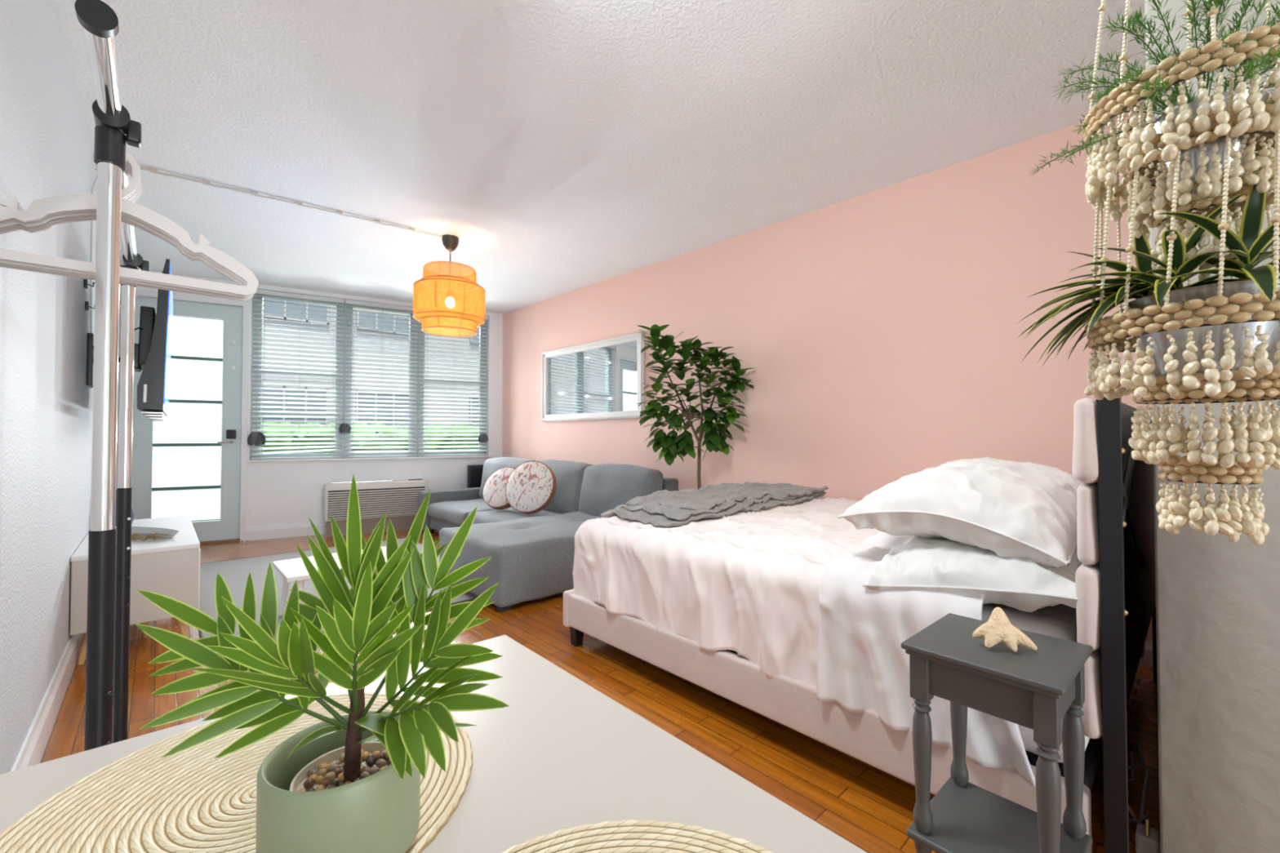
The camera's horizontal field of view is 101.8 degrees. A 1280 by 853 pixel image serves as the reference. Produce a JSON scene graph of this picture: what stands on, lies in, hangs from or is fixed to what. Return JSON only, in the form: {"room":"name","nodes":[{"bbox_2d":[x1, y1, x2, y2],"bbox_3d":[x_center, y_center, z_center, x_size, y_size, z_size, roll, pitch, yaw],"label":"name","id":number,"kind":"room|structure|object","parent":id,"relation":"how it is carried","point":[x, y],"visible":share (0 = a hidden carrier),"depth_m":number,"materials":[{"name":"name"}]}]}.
{"room":"studio apartment","nodes":[
{"label":"studio apartment","id":0,"kind":"room"},
{"bbox_2d":[0,0,97,774],"bbox_3d":[-1.637,-0.211,1.295,0.120,2.430,8.519,1,-1,-43],"label":"wall","id":1,"kind":"structure","parent":0,"point":[46,400],"depth_m":1.54,"materials":[{"name":"white paint"}]},
{"bbox_2d":[10,633,84,771],"bbox_3d":[-1.573,0.940,1.305,0.016,0.130,8.479,1,-1,-43],"label":"baseboard","id":2,"kind":"structure","parent":1,"relation":"attached to","point":[31,753],"depth_m":1.70,"materials":[{"name":"white paint"}]},
{"bbox_2d":[83,279,94,288],"bbox_3d":[-2.572,-0.665,2.429,0.035,0.040,0.036,1,-1,-43],"label":"wall hook","id":3,"kind":"object","parent":1,"relation":"attached to","point":[86,284],"visible":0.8,"depth_m":2.41,"materials":[{"name":"black plastic"}]},
{"bbox_2d":[84,301,94,311],"bbox_3d":[-2.626,-0.574,2.486,0.035,0.040,0.036,1,-1,-43],"label":"wall hook","id":4,"kind":"object","parent":1,"relation":"attached to","point":[86,303],"visible":0.99,"depth_m":2.47,"materials":[{"name":"black plastic"}]},
{"bbox_2d":[89,168,97,333],"bbox_3d":[-2.742,-0.927,2.617,0.032,0.913,0.146,1,-1,-43],"label":"cable","id":5,"kind":"object","parent":1,"relation":"attached to","point":[95,169],"visible":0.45,"depth_m":2.59,"materials":[{"name":"grey plastic"}]},
{"bbox_2d":[86,333,119,388],"bbox_3d":[-2.675,-0.332,2.593,0.418,0.260,0.098,0,-1,23],"label":"mount","id":6,"kind":"object","parent":1,"relation":"attached to","point":[90,359],"depth_m":2.57,"materials":[{"name":"black plastic"}]},
{"bbox_2d":[133,258,173,422],"bbox_3d":[-2.572,-0.394,2.725,0.157,0.734,1.081,3,-2,-41],"label":"television","id":7,"kind":"object","parent":6,"relation":"attached to","point":[153,353],"visible":0.84,"depth_m":2.36,"materials":[{"name":"black plastic"}]},
{"bbox_2d":[115,271,502,527],"bbox_3d":[-3.099,-0.135,5.381,3.315,2.430,0.200,1,-1,-31],"label":"wall","id":8,"kind":"structure","parent":0,"point":[284,492],"depth_m":5.20,"materials":[{"name":"white paint"}]},
{"bbox_2d":[131,296,246,542],"bbox_3d":[-4.052,-0.032,4.713,0.826,2.200,0.119,1,-1,-31],"label":"door","id":9,"kind":"structure","parent":8,"relation":"in","point":[188,463],"depth_m":4.75,"materials":[{"name":"white paint"}]},
{"bbox_2d":[134,288,249,541],"bbox_3d":[-4.087,-0.060,4.701,0.874,2.255,0.075,1,-1,-31],"label":"trim","id":10,"kind":"structure","parent":8,"relation":"attached to","point":[140,293],"depth_m":4.87,"materials":[{"name":"white paint"}]},
{"bbox_2d":[199,538,239,544],"bbox_3d":[-4.094,1.059,4.702,0.764,0.018,0.150,1,-1,-31],"label":"trim","id":11,"kind":"structure","parent":8,"relation":"attached to","point":[231,540],"depth_m":4.78,"materials":[{"name":"brown wood"}]},
{"bbox_2d":[244,521,326,540],"bbox_3d":[-2.668,1.023,5.490,2.420,0.120,0.016,1,-1,-31],"label":"baseboard","id":12,"kind":"structure","parent":8,"relation":"attached to","point":[293,530],"depth_m":5.02,"materials":[{"name":"white paint"}]},
{"bbox_2d":[250,293,344,458],"bbox_3d":[-3.422,-0.496,5.231,0.770,1.633,0.060,1,-1,-31],"label":"window","id":13,"kind":"structure","parent":8,"relation":"in","point":[339,453],"depth_m":5.18,"materials":[{"name":"silver metal"}]},
{"bbox_2d":[250,288,344,459],"bbox_3d":[-3.373,-0.497,5.151,0.757,1.627,0.050,1,-1,-31],"label":"blind","id":14,"kind":"object","parent":13,"relation":"attached to","point":[272,293],"visible":0.84,"depth_m":5.14,"materials":[{"name":"white plastic"}]},
{"bbox_2d":[247,293,266,446],"bbox_3d":[-3.613,-0.538,4.916,0.136,1.461,0.131,-1,-1,26],"label":"tassel","id":15,"kind":"object","parent":14,"relation":"hanging from","point":[256,438],"visible":1,"depth_m":4.89,"materials":[{"name":"grey"}]},
{"bbox_2d":[338,315,351,434],"bbox_3d":[-2.993,-0.591,5.286,0.101,1.340,0.103,1,-1,-43],"label":"tassel","id":16,"kind":"object","parent":14,"relation":"hanging from","point":[344,428],"visible":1,"depth_m":5.26,"materials":[{"name":"grey"}]},
{"bbox_2d":[246,455,491,462],"bbox_3d":[-2.738,0.337,5.511,2.288,0.022,0.130,1,-1,-31],"label":"trim","id":17,"kind":"structure","parent":8,"relation":"attached to","point":[445,456],"depth_m":5.36,"materials":[{"name":"white paint"}]},
{"bbox_2d":[342,301,417,457],"bbox_3d":[-2.788,-0.489,5.608,0.705,1.633,0.060,1,-1,-31],"label":"window","id":18,"kind":"structure","parent":8,"relation":"in","point":[345,307],"depth_m":5.54,"materials":[{"name":"silver metal"}]},
{"bbox_2d":[343,299,417,457],"bbox_3d":[-2.741,-0.490,5.527,0.697,1.627,0.050,1,-1,-31],"label":"blind","id":19,"kind":"object","parent":18,"relation":"attached to","point":[350,302],"visible":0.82,"depth_m":5.51,"materials":[{"name":"white plastic"}]},
{"bbox_2d":[416,314,487,456],"bbox_3d":[-2.158,-0.482,5.983,0.763,1.633,0.060,1,-1,-31],"label":"window","id":20,"kind":"structure","parent":8,"relation":"in","point":[419,322],"depth_m":5.85,"materials":[{"name":"silver metal"}]},
{"bbox_2d":[417,311,488,456],"bbox_3d":[-2.112,-0.483,5.902,0.752,1.627,0.050,1,-1,-31],"label":"blind","id":21,"kind":"object","parent":20,"relation":"attached to","point":[454,403],"visible":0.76,"depth_m":5.88,"materials":[{"name":"white plastic"}]},
{"bbox_2d":[478,324,488,443],"bbox_3d":[-1.803,-0.526,5.993,0.108,1.445,0.106,1,-1,-43],"label":"tassel","id":22,"kind":"object","parent":21,"relation":"hanging from","point":[482,437],"visible":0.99,"depth_m":6.00,"materials":[{"name":"grey plastic"}]},
{"bbox_2d":[466,464,484,488],"bbox_3d":[-1.833,0.762,5.885,0.220,0.655,0.102,1,-1,-31],"label":"speaker box","id":23,"kind":"object","parent":8,"relation":"attached to","point":[474,472],"visible":0.28,"depth_m":5.83,"materials":[{"name":"grey plastic"}]},
{"bbox_2d":[470,466,483,488],"bbox_3d":[-1.807,0.749,5.843,0.190,0.580,0.003,1,-1,-31],"label":"grille","id":24,"kind":"object","parent":23,"relation":"attached to","point":[476,473],"depth_m":5.83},
{"bbox_2d":[40,528,1159,852],"bbox_3d":[-0.429,1.078,2.580,3.900,0.100,8.800,1,-1,-43],"label":"floor","id":25,"kind":"structure","parent":0,"point":[870,807],"depth_m":1.79,"materials":[{"name":"brown wood"}]},
{"bbox_2d":[74,0,149,751],"bbox_3d":[-1.116,0.243,1.121,0.390,1.516,1.352,1,-1,-43],"label":"rack","id":26,"kind":"object","parent":25,"relation":"on","point":[109,547],"visible":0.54,"depth_m":0.83,"materials":[{"name":"black"}]},
{"bbox_2d":[0,164,253,300],"bbox_3d":[-1.013,-0.399,1.008,0.434,0.242,0.005,1,-1,-43],"label":"hanger","id":27,"kind":"object","parent":26,"relation":"hanging from","point":[53,220],"visible":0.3,"depth_m":0.96,"materials":[{"name":"grey plastic"}]},
{"bbox_2d":[0,166,253,301],"bbox_3d":[-1.021,-0.400,1.018,0.434,0.241,0.005,0,-1,-45],"label":"hanger","id":28,"kind":"object","parent":26,"relation":"hanging from","point":[51,224],"visible":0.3,"depth_m":0.97,"materials":[{"name":"grey plastic"}]},
{"bbox_2d":[0,160,254,297],"bbox_3d":[-0.987,-0.400,0.979,0.434,0.241,0.005,2,-2,-44],"label":"hanger","id":29,"kind":"object","parent":26,"relation":"hanging from","point":[232,273],"visible":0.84,"depth_m":1.02,"materials":[{"name":"grey plastic"}]},
{"bbox_2d":[0,163,255,293],"bbox_3d":[-0.995,-0.400,0.989,0.434,0.241,0.006,0,-1,-42],"label":"hanger","id":30,"kind":"object","parent":26,"relation":"hanging from","point":[5,224],"visible":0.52,"depth_m":0.93,"materials":[{"name":"grey plastic"}]},
{"bbox_2d":[0,152,258,295],"bbox_3d":[-0.977,-0.400,0.970,0.434,0.241,0.005,1,-1,-43],"label":"hanger","id":31,"kind":"object","parent":26,"relation":"hanging from","point":[37,209],"visible":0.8,"depth_m":0.98,"materials":[{"name":"grey plastic"}]},
{"bbox_2d":[17,166,252,300],"bbox_3d":[-1.006,-0.398,0.997,0.434,0.244,0.005,1,-1,-44],"label":"hanger","id":32,"kind":"object","parent":26,"relation":"hanging from","point":[200,257],"visible":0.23,"depth_m":1.07,"materials":[{"name":"grey plastic"}]},
{"bbox_2d":[70,515,200,665],"bbox_3d":[-2.611,0.794,2.726,0.414,0.481,1.170,1,-1,-43],"label":"media console","id":33,"kind":"object","parent":25,"relation":"on","point":[168,567],"visible":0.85,"depth_m":2.35,"materials":[{"name":"white paint"}]},
{"bbox_2d":[115,488,134,526],"bbox_3d":[-2.960,0.457,2.948,0.136,0.200,0.136,1,-1,-43],"label":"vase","id":34,"kind":"object","parent":33,"relation":"on","point":[132,515],"visible":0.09,"depth_m":2.93,"materials":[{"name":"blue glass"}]},
{"bbox_2d":[115,526,178,538],"bbox_3d":[-2.491,0.535,2.617,0.479,0.031,0.122,0,-1,19],"label":"oval tray","id":35,"kind":"object","parent":33,"relation":"on","point":[143,531],"visible":0.65,"depth_m":2.66,"materials":[{"name":"grey ceramic"}]},
{"bbox_2d":[131,533,167,540],"bbox_3d":[-2.371,0.528,2.489,0.197,0.036,0.068,0,-1,-5],"label":"bundle","id":36,"kind":"object","parent":35,"relation":"in","point":[135,536],"visible":0.7,"depth_m":2.48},
{"bbox_2d":[198,537,478,642],"bbox_3d":[-2.069,1.042,3.627,1.595,0.011,2.227,1,-1,-43],"label":"area rug","id":37,"kind":"object","parent":25,"relation":"on","point":[235,573],"visible":0.22,"depth_m":3.47,"materials":[{"name":"white fabric"}]},
{"bbox_2d":[271,546,386,615],"bbox_3d":[-1.621,0.879,2.871,0.620,0.289,0.440,1,-1,-43],"label":"coffee table","id":38,"kind":"object","parent":37,"relation":"on","point":[291,570],"visible":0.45,"depth_m":2.74,"materials":[{"name":"white paint"}]},
{"bbox_2d":[324,479,427,537],"bbox_3d":[-2.701,0.817,5.354,0.940,0.526,0.224,1,-1,-31],"label":"air conditioner","id":39,"kind":"object","parent":25,"relation":"on","point":[400,499],"visible":0.73,"depth_m":5.26,"materials":[{"name":"beige plastic"}]},
{"bbox_2d":[331,479,392,483],"bbox_3d":[-2.814,0.557,5.275,0.540,0.008,0.128,1,-1,-31],"label":"grille","id":40,"kind":"object","parent":39,"relation":"attached to","point":[388,481],"depth_m":5.27,"materials":[{"name":"silver metal"}]},
{"bbox_2d":[0,635,867,852],"bbox_3d":[0.002,0.631,0.066,0.600,0.700,1.250,1,-1,-42],"label":"dining table","id":41,"kind":"object","parent":25,"relation":"on","point":[563,753],"visible":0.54,"depth_m":0.43,"materials":[{"name":"beige laminate"}]},
{"bbox_2d":[0,693,472,852],"bbox_3d":[-0.295,0.285,0.403,0.315,0.005,0.315,1,-1,-43],"label":"placemat","id":42,"kind":"object","parent":41,"relation":"on","point":[190,800],"visible":0.38,"depth_m":0.39,"materials":[{"name":"wicker"}]},
{"bbox_2d":[134,473,509,852],"bbox_3d":[-0.194,0.157,0.336,0.236,0.250,0.148,0,-1,19],"label":"potted palm","id":43,"kind":"object","parent":42,"relation":"on","point":[349,783],"visible":1,"depth_m":0.33,"materials":[{"name":"green plant"}]},
{"bbox_2d":[255,711,420,852],"bbox_3d":[-0.198,0.248,0.347,0.094,0.068,0.094,1,-1,-43],"label":"ceramic pot","id":44,"kind":"object","parent":43,"relation":"attached to","point":[341,791],"depth_m":0.32,"materials":[{"name":"green ceramic"}]},
{"bbox_2d":[289,741,387,791],"bbox_3d":[-0.193,0.249,0.346,0.067,0.040,0.067,1,-1,-43],"label":"pot","id":45,"kind":"object","parent":44,"relation":"in","point":[310,770],"depth_m":0.35,"materials":[{"name":"beige plastic"}]},
{"bbox_2d":[501,819,773,852],"bbox_3d":[-0.002,0.282,0.218,0.315,0.005,0.315,1,-1,-43],"label":"placemat","id":46,"kind":"object","parent":41,"relation":"on","point":[628,836],"visible":1,"depth_m":0.35,"materials":[{"name":"wicker"}]},
{"bbox_2d":[419,457,678,611],"bbox_3d":[-1.190,0.679,4.383,1.524,0.766,2.872,1,-1,-43],"label":"sofa","id":47,"kind":"object","parent":25,"relation":"on","point":[532,555],"visible":0.58,"depth_m":3.71,"materials":[{"name":"fabric"}]},
{"bbox_2d":[427,498,511,525],"bbox_3d":[-1.567,0.837,5.143,0.772,0.189,0.920,1,-1,-43],"label":"seat cushion","id":48,"kind":"object","parent":47,"relation":"on","point":[443,512],"depth_m":4.95,"materials":[{"name":"grey fabric"}]},
{"bbox_2d":[482,466,515,510],"bbox_3d":[-1.220,0.552,4.652,0.396,0.370,0.249,0,-1,23],"label":"round cushion","id":49,"kind":"object","parent":47,"relation":"on","point":[494,495],"visible":0.65,"depth_m":4.59,"materials":[{"name":"fabric"}]},
{"bbox_2d":[479,457,536,498],"bbox_3d":[-1.352,0.550,5.312,0.255,0.474,0.954,1,-1,-43],"label":"cushion","id":50,"kind":"object","parent":47,"relation":"on","point":[491,465],"depth_m":5.36,"materials":[{"name":"grey fabric"}]},
{"bbox_2d":[467,507,561,524],"bbox_3d":[-0.957,0.824,4.489,0.779,0.186,0.950,1,-1,-43],"label":"seat cushion","id":51,"kind":"object","parent":47,"relation":"on","point":[487,515],"depth_m":4.39,"materials":[{"name":"grey fabric"}]},
{"bbox_2d":[505,460,556,514],"bbox_3d":[-0.913,0.506,4.351,0.445,0.436,0.220,0,-1,13],"label":"round cushion","id":52,"kind":"object","parent":47,"relation":"on","point":[531,487],"visible":1,"depth_m":4.28,"materials":[{"name":"fabric"}]},
{"bbox_2d":[537,459,592,513],"bbox_3d":[-0.741,0.542,4.653,0.251,0.482,0.949,1,-1,-43],"label":"cushion","id":53,"kind":"object","parent":47,"relation":"on","point":[570,475],"depth_m":4.39,"materials":[{"name":"grey fabric"}]},
{"bbox_2d":[577,463,662,516],"bbox_3d":[-0.167,0.531,4.034,0.250,0.478,0.859,1,-1,-43],"label":"cushion","id":54,"kind":"object","parent":47,"relation":"on","point":[602,488],"depth_m":3.95,"materials":[{"name":"grey fabric"}]},
{"bbox_2d":[635,324,753,489],"bbox_3d":[0.382,0.168,3.635,0.848,1.760,0.465,0,-1,1],"label":"ficus tree","id":55,"kind":"object","parent":25,"relation":"on","point":[715,436],"visible":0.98,"depth_m":3.62,"materials":[{"name":"green plant"}]},
{"bbox_2d":[563,396,1156,852],"bbox_3d":[0.865,0.489,2.277,1.555,1.066,1.968,1,-1,-43],"label":"upholstered bed","id":56,"kind":"object","parent":25,"relation":"on","point":[1115,579],"visible":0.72,"depth_m":1.25,"materials":[{"name":"fabric"}]},
{"bbox_2d":[572,496,882,687],"bbox_3d":[0.674,0.604,2.464,1.549,0.446,1.411,1,-1,-43],"label":"comforter","id":57,"kind":"object","parent":56,"relation":"on","point":[747,584],"visible":0.62,"depth_m":1.89,"materials":[{"name":"white fabric"}]},
{"bbox_2d":[600,481,828,527],"bbox_3d":[0.441,0.380,2.738,1.284,0.117,0.579,1,-1,-43],"label":"throw blanket","id":58,"kind":"object","parent":57,"relation":"on","point":[664,508],"visible":0.99,"depth_m":2.47,"materials":[{"name":"grey fabric"}]},
{"bbox_2d":[816,532,1035,786],"bbox_3d":[1.230,0.563,1.819,1.510,0.456,0.513,1,-1,-43],"label":"sheet","id":59,"kind":"object","parent":56,"relation":"on","point":[863,664],"visible":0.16,"depth_m":1.37,"materials":[{"name":"white fabric"}]},
{"bbox_2d":[982,603,1089,762],"bbox_3d":[0.855,0.629,2.287,1.478,0.329,1.847,1,-1,-43],"label":"mattress","id":60,"kind":"object","parent":56,"relation":"on","point":[1060,620],"visible":0.02,"depth_m":1.22,"materials":[{"name":"white fabric"}]},
{"bbox_2d":[862,535,1082,612],"bbox_3d":[1.020,0.354,1.510,0.463,0.227,0.746,-1,-1,44],"label":"bed pillow","id":61,"kind":"object","parent":60,"relation":"on","point":[942,564],"visible":0.48,"depth_m":1.26,"materials":[{"name":"white fabric"}]},
{"bbox_2d":[837,457,1082,567],"bbox_3d":[1.031,0.219,1.567,0.764,0.243,0.525,1,-1,-42],"label":"bed pillow","id":62,"kind":"object","parent":61,"relation":"on","point":[1008,508],"visible":0.93,"depth_m":1.34,"materials":[{"name":"white fabric"}]},
{"bbox_2d":[901,613,1093,852],"bbox_3d":[0.703,0.714,1.021,0.268,0.570,0.256,1,-1,-41],"label":"nightstand","id":63,"kind":"object","parent":25,"relation":"on","point":[1034,690],"visible":0.98,"depth_m":1.00,"materials":[{"name":"grey paint"}]},
{"bbox_2d":[906,776,1092,852],"bbox_3d":[0.703,0.803,1.019,0.256,0.016,0.248,1,-1,-41],"label":"shelf","id":64,"kind":"object","parent":63,"relation":"attached to","point":[968,817],"depth_m":1.03,"materials":[{"name":"grey paint"}]},
{"bbox_2d":[972,607,1037,651],"bbox_3d":[0.701,0.389,1.002,0.096,0.069,0.061,0,-1,-5],"label":"starfish","id":65,"kind":"object","parent":63,"relation":"on","point":[998,628],"visible":1,"depth_m":0.99,"materials":[{"name":"beige"}]},
{"bbox_2d":[1127,740,1149,823],"bbox_3d":[1.343,0.882,1.417,0.683,0.254,0.067,1,-1,-43],"label":"cables","id":66,"kind":"object","parent":25,"relation":"on","point":[1142,816],"visible":0.56,"depth_m":1.42,"materials":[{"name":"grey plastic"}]},
{"bbox_2d":[1135,818,1159,852],"bbox_3d":[1.195,0.964,1.224,0.060,0.078,0.040,1,-1,-43],"label":"power adapter","id":67,"kind":"object","parent":25,"relation":"on","point":[1147,837],"visible":0.96,"depth_m":1.21,"materials":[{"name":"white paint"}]},
{"bbox_2d":[57,0,1146,328],"bbox_3d":[-0.429,-1.461,2.627,3.900,0.120,8.800,1,-1,-43],"label":"ceiling","id":68,"kind":"structure","parent":0,"point":[566,146],"depth_m":2.35,"materials":[{"name":"paint"}]},
{"bbox_2d":[140,167,442,237],"bbox_3d":[-2.129,-1.382,3.224,1.780,0.017,0.035,1,-1,-38],"label":"cable","id":69,"kind":"object","parent":68,"relation":"attached to","point":[150,170],"visible":0.87,"depth_m":3.17,"materials":[{"name":"beige plastic"}]},
{"bbox_2d":[413,234,485,337],"bbox_3d":[-1.385,-1.033,3.792,0.494,0.694,0.494,1,-1,-43],"label":"pendant lamp","id":70,"kind":"object","parent":68,"relation":"hanging from","point":[473,304],"visible":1,"depth_m":3.62,"materials":[{"name":"orange fabric"}]},
{"bbox_2d":[1081,0,1279,545],"bbox_3d":[0.811,-0.638,0.755,0.264,1.596,0.263,1,-1,-36],"label":"hanging planter","id":71,"kind":"object","parent":68,"relation":"hanging from","point":[1245,514],"visible":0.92,"depth_m":0.70,"materials":[{"name":"beige"}]},
{"bbox_2d":[1029,0,1279,175],"bbox_3d":[0.813,-0.510,0.754,0.406,0.257,0.396,1,-1,-43],"label":"fern","id":72,"kind":"object","parent":71,"relation":"in","point":[1264,61],"visible":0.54,"depth_m":0.73,"materials":[{"name":"green plant"}]},
{"bbox_2d":[1122,278,1279,386],"bbox_3d":[0.811,-0.124,0.746,0.174,0.125,0.174,1,-1,-43],"label":"plant pot","id":73,"kind":"object","parent":71,"relation":"in","point":[1203,292],"visible":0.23,"depth_m":0.69,"materials":[{"name":"grey"}]},
{"bbox_2d":[1019,168,1279,365],"bbox_3d":[0.791,-0.229,0.766,0.337,0.260,0.360,0,-1,-11],"label":"potted plant","id":74,"kind":"object","parent":73,"relation":"in","point":[1251,247],"visible":0.77,"depth_m":0.72,"materials":[{"name":"green plant"}]},
{"bbox_2d":[1143,88,1269,194],"bbox_3d":[0.811,-0.395,0.751,0.126,0.103,0.126,1,-1,-43],"label":"plant pot","id":75,"kind":"object","parent":71,"relation":"in","point":[1194,152],"visible":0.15,"depth_m":0.72,"materials":[{"name":"grey"}]},
{"bbox_2d":[502,101,1152,643],"bbox_3d":[0.327,-0.156,4.222,0.120,2.430,5.755,1,-1,-44],"label":"wall","id":76,"kind":"structure","parent":0,"point":[879,331],"depth_m":3.06,"materials":[{"name":"pink paint"}]},
{"bbox_2d":[542,331,644,421],"bbox_3d":[-0.499,-0.430,4.960,0.038,0.735,1.523,1,-1,-44],"label":"wall mirror","id":77,"kind":"object","parent":76,"relation":"attached to","point":[603,379],"visible":0.86,"depth_m":4.88,"materials":[{"name":"mirror"}]},
{"bbox_2d":[1138,641,1152,667],"bbox_3d":[0.308,1.007,4.122,0.016,0.100,5.502,1,-1,-44],"label":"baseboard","id":78,"kind":"structure","parent":76,"relation":"attached to","point":[1147,660],"depth_m":2.21,"materials":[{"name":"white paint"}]},
{"bbox_2d":[1144,0,1279,852],"bbox_3d":[2.473,-0.219,0.842,1.668,2.430,2.272,1,-1,-43],"label":"wall","id":79,"kind":"structure","parent":0,"point":[1218,598],"depth_m":1.03,"materials":[{"name":"beige paint"}]},
{"label":"outside","id":80,"kind":"structure","parent":0,"visible":0},
{"bbox_3d":[-10.993,1.582,14.802,28.000,0.050,23.300,1,-1,-43],"label":"ground","id":81,"kind":"structure","parent":80,"visible":0},
{"bbox_2d":[173,297,479,429],"bbox_3d":[-9.675,-3.105,14.201,21.000,9.300,6.100,1,-1,-43],"label":"apartment building","id":82,"kind":"structure","parent":81,"relation":"on","point":[264,299],"depth_m":12.78,"materials":[{"name":"grey paint"}]},
{"bbox_2d":[191,419,478,521],"bbox_3d":[-4.312,0.654,8.332,9.000,1.563,1.172,1,-1,-43],"label":"hedge","id":83,"kind":"object","parent":81,"relation":"on","point":[262,423],"visible":0.12,"depth_m":7.93,"materials":[{"name":"green plant"}]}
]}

